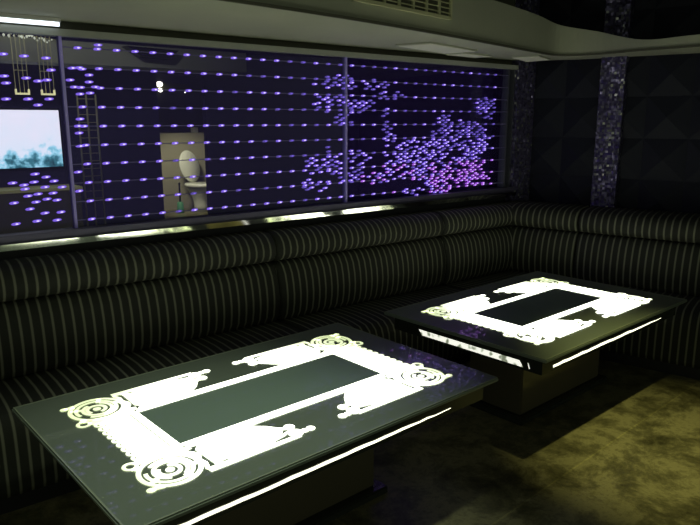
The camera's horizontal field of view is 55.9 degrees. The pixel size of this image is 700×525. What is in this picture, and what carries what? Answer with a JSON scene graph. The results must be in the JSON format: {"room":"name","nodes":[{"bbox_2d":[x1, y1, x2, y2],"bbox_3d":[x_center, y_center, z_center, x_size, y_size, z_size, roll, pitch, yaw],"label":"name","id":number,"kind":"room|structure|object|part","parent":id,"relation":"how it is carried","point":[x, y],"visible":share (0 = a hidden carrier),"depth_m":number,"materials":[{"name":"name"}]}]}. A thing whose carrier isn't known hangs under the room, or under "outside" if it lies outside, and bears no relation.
{"room":"entertainment venue","nodes":[
{"label":"entertainment venue","id":0,"kind":"room"},
{"bbox_2d":[0,33,358,225],"bbox_3d":[-2.826,-1.901,8.590,9.500,2.900,0.100,-9,15,-37],"label":"wall","id":1,"kind":"structure","parent":0,"point":[104,78],"depth_m":9.37,"materials":[{"name":"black paint"}]},
{"bbox_2d":[0,108,64,170],"bbox_3d":[-3.985,-1.425,7.636,1.240,0.710,0.069,-9,15,-37],"label":"tv","id":2,"kind":"object","parent":1,"relation":"attached to","point":[30,138],"visible":1,"depth_m":7.77,"materials":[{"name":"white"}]},
{"bbox_2d":[156,74,203,132],"bbox_3d":[-2.570,-2.032,10.009,1.860,2.560,1.800,-9,15,-37],"label":"wall niche","id":3,"kind":"object","parent":1,"relation":"in","point":[179,99],"depth_m":10.82,"materials":[{"name":"black paint"}]},
{"bbox_2d":[157,81,187,92],"bbox_3d":[-2.861,-2.817,10.612,0.560,0.169,0.132,-9,15,-37],"label":"wall lamp","id":4,"kind":"object","parent":3,"relation":"attached to","point":[160,85],"visible":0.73,"depth_m":10.61,"materials":[{"name":"white glass"}]},
{"bbox_2d":[160,132,205,209],"bbox_3d":[-2.833,-1.494,10.728,0.980,1.205,0.410,-9,15,-37],"label":"wall ledge","id":5,"kind":"object","parent":1,"relation":"attached to","point":[168,151],"visible":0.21,"depth_m":10.53,"materials":[{"name":"beige tile"}]},
{"bbox_2d":[191,127,197,132],"bbox_3d":[-2.543,-2.171,10.785,0.090,0.095,0.100,-9,15,-37],"label":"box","id":6,"kind":"object","parent":5,"relation":"on","point":[193,129],"visible":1,"depth_m":10.75,"materials":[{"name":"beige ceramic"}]},
{"bbox_2d":[0,197,505,259],"bbox_3d":[-1.485,0.352,2.866,7.060,0.905,0.120,-9,15,-37],"label":"wall","id":7,"kind":"structure","parent":0,"point":[14,254],"depth_m":3.35,"materials":[{"name":"black paint"}]},
{"bbox_2d":[0,24,518,251],"bbox_3d":[-0.662,-0.608,3.185,4.590,0.880,0.093,-9,15,-37],"label":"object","id":8,"kind":"structure","parent":7,"relation":"on","point":[495,184],"depth_m":3.51,"materials":[{"name":"clear glass"}]},
{"bbox_3d":[-1.197,-0.535,2.796,0.012,0.820,0.032,-9,15,-37],"label":"post","id":9,"kind":"part","parent":8,"relation":"part of","materials":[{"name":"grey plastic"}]},
{"bbox_3d":[-0.668,-0.221,3.276,4.590,0.032,0.073,-9,15,-37],"label":"rail","id":10,"kind":"part","parent":8,"relation":"part of","materials":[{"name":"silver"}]},
{"bbox_3d":[-0.672,-1.028,3.108,4.590,0.027,0.055,-9,15,-37],"label":"rail","id":11,"kind":"part","parent":8,"relation":"part of","materials":[{"name":"grey"}]},
{"bbox_3d":[-0.029,-0.730,3.701,0.012,0.820,0.032,-9,15,-37],"label":"post","id":12,"kind":"part","parent":8,"relation":"part of","materials":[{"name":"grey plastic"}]},
{"bbox_3d":[0.525,-0.823,4.131,1.407,0.820,0.010,-9,15,-37],"label":"glass pane","id":13,"kind":"part","parent":8,"relation":"part of","materials":[{"name":"clear glass"}]},
{"bbox_3d":[1.073,-0.914,4.555,0.008,0.820,0.032,-9,15,-37],"label":"post","id":14,"kind":"part","parent":8,"relation":"part of","materials":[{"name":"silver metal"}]},
{"bbox_3d":[1.112,-0.921,4.585,0.008,0.820,0.032,-9,15,-37],"label":"post","id":15,"kind":"part","parent":8,"relation":"part of","materials":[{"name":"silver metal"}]},
{"bbox_2d":[0,0,514,64],"bbox_3d":[-1.485,-1.486,2.470,7.060,1.135,0.120,-9,15,-37],"label":"lintel","id":16,"kind":"object","parent":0,"point":[63,25],"depth_m":3.29,"materials":[{"name":"grey"}]},
{"bbox_2d":[0,208,699,524],"bbox_3d":[-0.525,0.431,4.888,11.000,0.100,14.000,-9,15,-37],"label":"floor","id":17,"kind":"structure","parent":0,"point":[625,450],"depth_m":2.72,"materials":[{"name":"carpet"}]},
{"bbox_2d":[0,184,83,233],"bbox_3d":[-3.818,-0.547,7.692,1.280,0.632,0.450,-9,15,-37],"label":"media console","id":18,"kind":"object","parent":17,"relation":"on","point":[9,214],"visible":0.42,"depth_m":7.60,"materials":[{"name":"black"}]},
{"bbox_2d":[76,94,105,225],"bbox_3d":[-2.271,-0.656,5.849,0.167,1.620,0.012,-9,15,-37],"label":"lattice screen","id":19,"kind":"object","parent":17,"relation":"on","point":[77,98],"visible":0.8,"depth_m":5.79,"materials":[{"name":"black metal"}]},
{"bbox_2d":[0,230,301,514],"bbox_3d":[-1.254,0.444,2.587,2.434,0.844,0.505,-9,15,-37],"label":"sofa section","id":20,"kind":"object","parent":17,"relation":"on","point":[78,320],"visible":0.71,"depth_m":2.83,"materials":[{"name":"black fabric"}]},
{"bbox_3d":[-1.358,0.303,2.691,2.434,0.306,0.170,-9,15,-37],"label":"backrest","id":21,"kind":"part","parent":20,"relation":"part of","materials":[{"name":"fabric"}]},
{"bbox_3d":[-1.242,0.633,2.612,2.434,0.322,0.465,-9,15,-37],"label":"seat","id":22,"kind":"part","parent":20,"relation":"part of","materials":[{"name":"fabric"}]},
{"bbox_2d":[177,182,183,212],"bbox_3d":[-2.624,-1.002,10.187,0.110,0.470,0.108,-9,15,-37],"label":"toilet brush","id":23,"kind":"object","parent":17,"relation":"on","point":[180,206],"visible":0.84,"depth_m":10.17,"materials":[{"name":"green plastic"}]},
{"bbox_3d":[-2.624,-1.085,10.169,0.036,0.300,0.036,-9,15,-37],"label":"handle","id":24,"kind":"part","parent":23,"relation":"part of","materials":[{"name":"black"}]},
{"bbox_2d":[179,150,206,211],"bbox_3d":[-2.350,-1.270,10.317,0.594,0.940,0.477,8,14,33],"label":"toilet","id":25,"kind":"object","parent":17,"relation":"on","point":[188,168],"visible":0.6,"depth_m":10.30,"materials":[{"name":"beige ceramic"}]},
{"bbox_3d":[-2.532,-1.520,10.432,0.026,0.512,0.400,-3,18,36],"label":"lid","id":26,"kind":"part","parent":25,"relation":"part of","materials":[{"name":"beige ceramic"}]},
{"bbox_3d":[-2.335,-0.996,10.350,0.480,0.390,0.400,8,14,33],"label":"bowl","id":27,"kind":"part","parent":25,"relation":"part of","materials":[{"name":"beige ceramic"}]},
{"bbox_2d":[12,322,497,524],"bbox_3d":[-0.285,0.682,2.362,1.424,0.472,0.916,-11,16,-41],"label":"coffee table","id":28,"kind":"object","parent":17,"relation":"on","point":[286,430],"visible":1,"depth_m":2.16,"materials":[{"name":"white glass"}]},
{"bbox_3d":[-0.285,0.453,2.313,0.827,0.001,0.284,-11,16,-41],"label":"panel","id":29,"kind":"part","parent":28,"relation":"part of","materials":[{"name":"glass"}]},
{"bbox_2d":[181,408,450,524],"bbox_3d":[-0.043,0.591,1.988,1.070,0.014,0.001,-11,16,-41],"label":"strip light","id":30,"kind":"object","parent":28,"relation":"attached to","point":[242,499],"depth_m":1.88,"materials":[{"name":"white plastic"}]},
{"bbox_3d":[-0.285,0.898,2.409,0.820,0.030,0.380,-11,16,-41],"label":"plate","id":31,"kind":"part","parent":28,"relation":"part of","materials":[{"name":"grey paint"}]},
{"bbox_2d":[264,211,470,363],"bbox_3d":[0.180,0.204,3.698,1.214,0.844,0.505,-9,15,-37],"label":"sofa section","id":32,"kind":"object","parent":17,"relation":"on","point":[351,272],"visible":0.57,"depth_m":3.65,"materials":[{"name":"black fabric"}]},
{"bbox_3d":[0.076,0.064,3.802,1.214,0.306,0.170,-9,15,-37],"label":"backrest","id":33,"kind":"part","parent":32,"relation":"part of","materials":[{"name":"fabric"}]},
{"bbox_3d":[0.193,0.394,3.723,1.214,0.322,0.465,-9,15,-37],"label":"seat","id":34,"kind":"part","parent":32,"relation":"part of","materials":[{"name":"fabric"}]},
{"bbox_2d":[431,200,588,289],"bbox_3d":[1.101,0.070,4.320,1.007,0.844,0.652,-9,15,-37],"label":"sofa section","id":35,"kind":"object","parent":17,"relation":"on","point":[484,244],"visible":0.48,"depth_m":4.34,"materials":[{"name":"black fabric"}]},
{"bbox_3d":[1.082,0.266,4.320,0.926,0.322,0.612,-9,15,-37],"label":"seat","id":36,"kind":"part","parent":35,"relation":"part of","materials":[{"name":"fabric"}]},
{"bbox_3d":[1.074,-0.049,4.329,1.007,0.306,0.566,-9,15,-37],"label":"backrest","id":37,"kind":"part","parent":35,"relation":"part of","materials":[{"name":"fabric"}]},
{"bbox_2d":[505,0,539,200],"bbox_3d":[1.204,-1.047,4.627,0.190,2.900,0.059,-9,15,-37],"label":"column","id":38,"kind":"structure","parent":17,"relation":"on","point":[525,76],"depth_m":4.61,"materials":[{"name":"tile"}]},
{"bbox_2d":[384,271,686,425],"bbox_3d":[0.980,0.450,3.443,1.364,0.472,0.916,-11,16,-41],"label":"coffee table","id":39,"kind":"object","parent":17,"relation":"on","point":[542,335],"visible":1,"depth_m":3.22,"materials":[{"name":"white glass"}]},
{"bbox_3d":[0.537,0.381,2.948,0.001,0.026,0.617,-11,16,-41],"label":"etched panel","id":40,"kind":"part","parent":39,"relation":"part of","materials":[{"name":"white glass"}]},
{"bbox_3d":[0.980,0.228,3.395,1.364,0.015,0.916,-11,16,-41],"label":"glass","id":41,"kind":"part","parent":39,"relation":"part of","materials":[{"name":"grey glass"}]},
{"bbox_3d":[0.980,0.220,3.394,0.756,0.001,0.284,-11,16,-41],"label":"panel","id":42,"kind":"part","parent":39,"relation":"part of","materials":[{"name":"glass"}]},
{"bbox_3d":[0.980,0.665,3.490,0.820,0.030,0.380,-11,16,-41],"label":"plate","id":43,"kind":"part","parent":39,"relation":"part of","materials":[{"name":"grey paint"}]},
{"bbox_2d":[553,319,658,367],"bbox_3d":[1.224,0.357,3.071,1.025,0.015,0.001,-11,16,-41],"label":"strip light","id":44,"kind":"object","parent":39,"relation":"attached to","point":[625,333],"depth_m":2.98,"materials":[{"name":"white plastic"}]},
{"bbox_2d":[590,0,633,206],"bbox_3d":[1.717,-0.985,4.338,0.156,2.900,0.074,9,15,36],"label":"column","id":45,"kind":"structure","parent":17,"relation":"on","point":[618,13],"depth_m":4.31,"materials":[{"name":"tile"}]},
{"bbox_2d":[574,206,699,379],"bbox_3d":[1.998,0.174,3.837,1.424,0.844,0.615,9,15,36],"label":"sofa section","id":46,"kind":"object","parent":17,"relation":"on","point":[653,251],"visible":0.62,"depth_m":3.94,"materials":[{"name":"black fabric"}]},
{"bbox_3d":[2.097,0.034,3.944,1.424,0.306,0.280,9,15,36],"label":"backrest","id":47,"kind":"part","parent":46,"relation":"part of","materials":[{"name":"fabric"}]},
{"bbox_3d":[1.973,0.368,3.844,1.424,0.322,0.531,9,15,36],"label":"seat","id":48,"kind":"part","parent":46,"relation":"part of","materials":[{"name":"fabric"}]},
{"bbox_2d":[0,0,699,60],"bbox_3d":[-0.260,-0.946,1.803,7.280,0.290,2.598,-9,15,-37],"label":"ceiling","id":49,"kind":"structure","parent":0,"point":[494,21],"depth_m":3.00,"materials":[{"name":"grey paint"}]},
{"bbox_2d":[0,12,60,26],"bbox_3d":[-1.475,-0.908,2.399,0.800,0.032,0.032,-9,15,-37],"label":"recessed light","id":50,"kind":"object","parent":49,"relation":"in","point":[4,17],"visible":1,"depth_m":2.56,"materials":[{"name":"grey plastic"}]},
{"bbox_2d":[351,0,452,19],"bbox_3d":[0.246,-1.179,2.889,0.016,0.150,0.720,10,16,40],"label":"ceiling vent","id":51,"kind":"object","parent":49,"relation":"in","point":[442,9],"visible":1,"depth_m":2.99,"materials":[{"name":"beige metal"}]},
{"bbox_2d":[395,42,477,53],"bbox_3d":[0.494,-1.197,3.687,0.216,0.010,0.548,9,15,36],"label":"recessed light","id":52,"kind":"object","parent":49,"relation":"in","point":[426,46],"visible":1,"depth_m":3.61,"materials":[{"name":"grey paint"}]},
{"bbox_2d":[445,52,491,57],"bbox_3d":[0.735,-1.281,4.079,0.308,0.010,0.131,-12,17,-43],"label":"recessed light","id":53,"kind":"object","parent":49,"relation":"in","point":[465,54],"visible":0.93,"depth_m":4.05,"materials":[{"name":"grey paint"}]},
{"bbox_3d":[0.735,-1.283,4.079,0.308,0.007,0.131,-12,17,-43],"label":"frame","id":54,"kind":"part","parent":53,"relation":"part of","materials":[{"name":"grey paint"}]},
{"bbox_2d":[511,55,549,61],"bbox_3d":[1.193,-1.332,4.312,0.177,0.010,0.355,7,14,29],"label":"recessed light","id":55,"kind":"object","parent":49,"relation":"in","point":[529,58],"visible":1,"depth_m":4.24,"materials":[{"name":"grey paint"}]},
{"bbox_2d":[359,59,510,199],"bbox_3d":[1.885,-1.937,8.760,0.100,2.900,5.480,-9,15,-37],"label":"wall","id":56,"kind":"structure","parent":0,"point":[389,74],"depth_m":9.80,"materials":[{"name":"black paint"}]},
{"bbox_2d":[506,0,699,213],"bbox_3d":[2.615,-0.863,3.772,3.578,2.900,0.166,9,15,35],"label":"wall","id":57,"kind":"structure","parent":0,"point":[660,155],"depth_m":4.30,"materials":[{"name":"black"}]},
{"bbox_2d":[218,0,699,55],"bbox_3d":[-0.299,-0.757,1.605,6.679,0.012,2.104,-9,15,-37],"label":"trim","id":58,"kind":"structure","parent":57,"relation":"attached to","point":[246,2],"depth_m":2.98,"materials":[{"name":"grey paint"}]},
{"bbox_3d":[-0.525,-2.502,4.256,11.000,0.100,14.000,-9,15,-37],"label":"ceiling","id":59,"kind":"structure","parent":0,"visible":0},
{"bbox_2d":[10,34,29,94],"bbox_3d":[-3.110,-2.211,6.139,0.124,1.259,0.040,-9,15,-37],"label":"rack","id":60,"kind":"object","parent":59,"relation":"hanging from","point":[22,70],"visible":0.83,"depth_m":6.22,"materials":[{"name":"yellow"}]},
{"bbox_3d":[-3.155,-2.212,6.103,0.006,1.243,0.006,-9,15,-37],"label":"rod","id":61,"kind":"part","parent":60,"relation":"part of","materials":[{"name":"gold metal"}]},
{"bbox_3d":[-3.125,-2.216,6.126,0.006,1.243,0.006,-9,15,-37],"label":"rod","id":62,"kind":"part","parent":60,"relation":"part of","materials":[{"name":"gold metal"}]},
{"bbox_3d":[-3.095,-2.221,6.149,0.006,1.243,0.006,-9,15,-37],"label":"rod","id":63,"kind":"part","parent":60,"relation":"part of","materials":[{"name":"gold metal"}]},
{"bbox_2d":[15,89,29,94],"bbox_3d":[-3.110,-1.620,6.267,0.124,0.050,0.040,-9,15,-37],"label":"tray","id":64,"kind":"object","parent":60,"relation":"on","point":[16,93],"depth_m":6.26,"materials":[{"name":"yellow"}]},
{"bbox_3d":[-3.065,-2.227,6.172,0.006,1.243,0.006,-9,15,-37],"label":"rod","id":65,"kind":"part","parent":60,"relation":"part of","materials":[{"name":"gold metal"}]},
{"bbox_2d":[36,35,55,94],"bbox_3d":[-2.930,-2.241,6.279,0.124,1.259,0.040,-9,15,-37],"label":"rack","id":66,"kind":"object","parent":59,"relation":"hanging from","point":[42,93],"visible":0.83,"depth_m":6.36,"materials":[{"name":"yellow"}]},
{"bbox_3d":[-2.974,-2.242,6.243,0.006,1.243,0.006,-9,15,-37],"label":"rod","id":67,"kind":"part","parent":66,"relation":"part of","materials":[{"name":"gold metal"}]},
{"bbox_3d":[-2.944,-2.247,6.266,0.006,1.243,0.006,-9,15,-37],"label":"rod","id":68,"kind":"part","parent":66,"relation":"part of","materials":[{"name":"gold metal"}]},
{"bbox_3d":[-2.915,-2.252,6.289,0.006,1.243,0.006,-9,15,-37],"label":"rod","id":69,"kind":"part","parent":66,"relation":"part of","materials":[{"name":"gold metal"}]},
{"bbox_2d":[41,90,55,94],"bbox_3d":[-2.930,-1.650,6.406,0.124,0.050,0.040,-9,15,-37],"label":"tray","id":70,"kind":"object","parent":66,"relation":"on","point":[42,93],"depth_m":6.39,"materials":[{"name":"yellow"}]},
{"bbox_3d":[-2.885,-2.256,6.312,0.006,1.243,0.006,-9,15,-37],"label":"rod","id":71,"kind":"part","parent":66,"relation":"part of","materials":[{"name":"gold metal"}]},
{"bbox_3d":[-4.886,-0.821,3.576,0.100,2.900,5.580,-9,15,-37],"label":"wall","id":72,"kind":"structure","parent":0,"visible":0},
{"bbox_2d":[2,33,54,42],"bbox_3d":[-3.318,-2.269,6.561,0.740,0.138,0.029,-9,15,-37],"label":"garland","id":73,"kind":"object","parent":72,"relation":"hanging from","point":[3,34],"visible":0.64,"depth_m":6.62,"materials":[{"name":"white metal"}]},
{"bbox_2d":[0,36,246,73],"bbox_3d":[-3.686,-2.137,6.602,5.800,0.230,0.400,-9,15,-37],"label":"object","id":74,"kind":"structure","parent":72,"relation":"attached to","point":[72,57],"depth_m":7.23,"materials":[{"name":"grey paint"}]},
{"bbox_2d":[122,46,177,59],"bbox_3d":[-2.223,-2.337,7.372,0.600,0.115,0.161,-9,15,-37],"label":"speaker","id":75,"kind":"object","parent":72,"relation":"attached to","point":[129,48],"visible":0.79,"depth_m":7.32},
{"bbox_2d":[143,49,168,56],"bbox_3d":[-2.151,-2.328,7.331,0.300,0.065,0.005,-9,15,-37],"label":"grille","id":76,"kind":"object","parent":75,"relation":"attached to","point":[145,50],"depth_m":7.33,"materials":[{"name":"black"}]}
]}

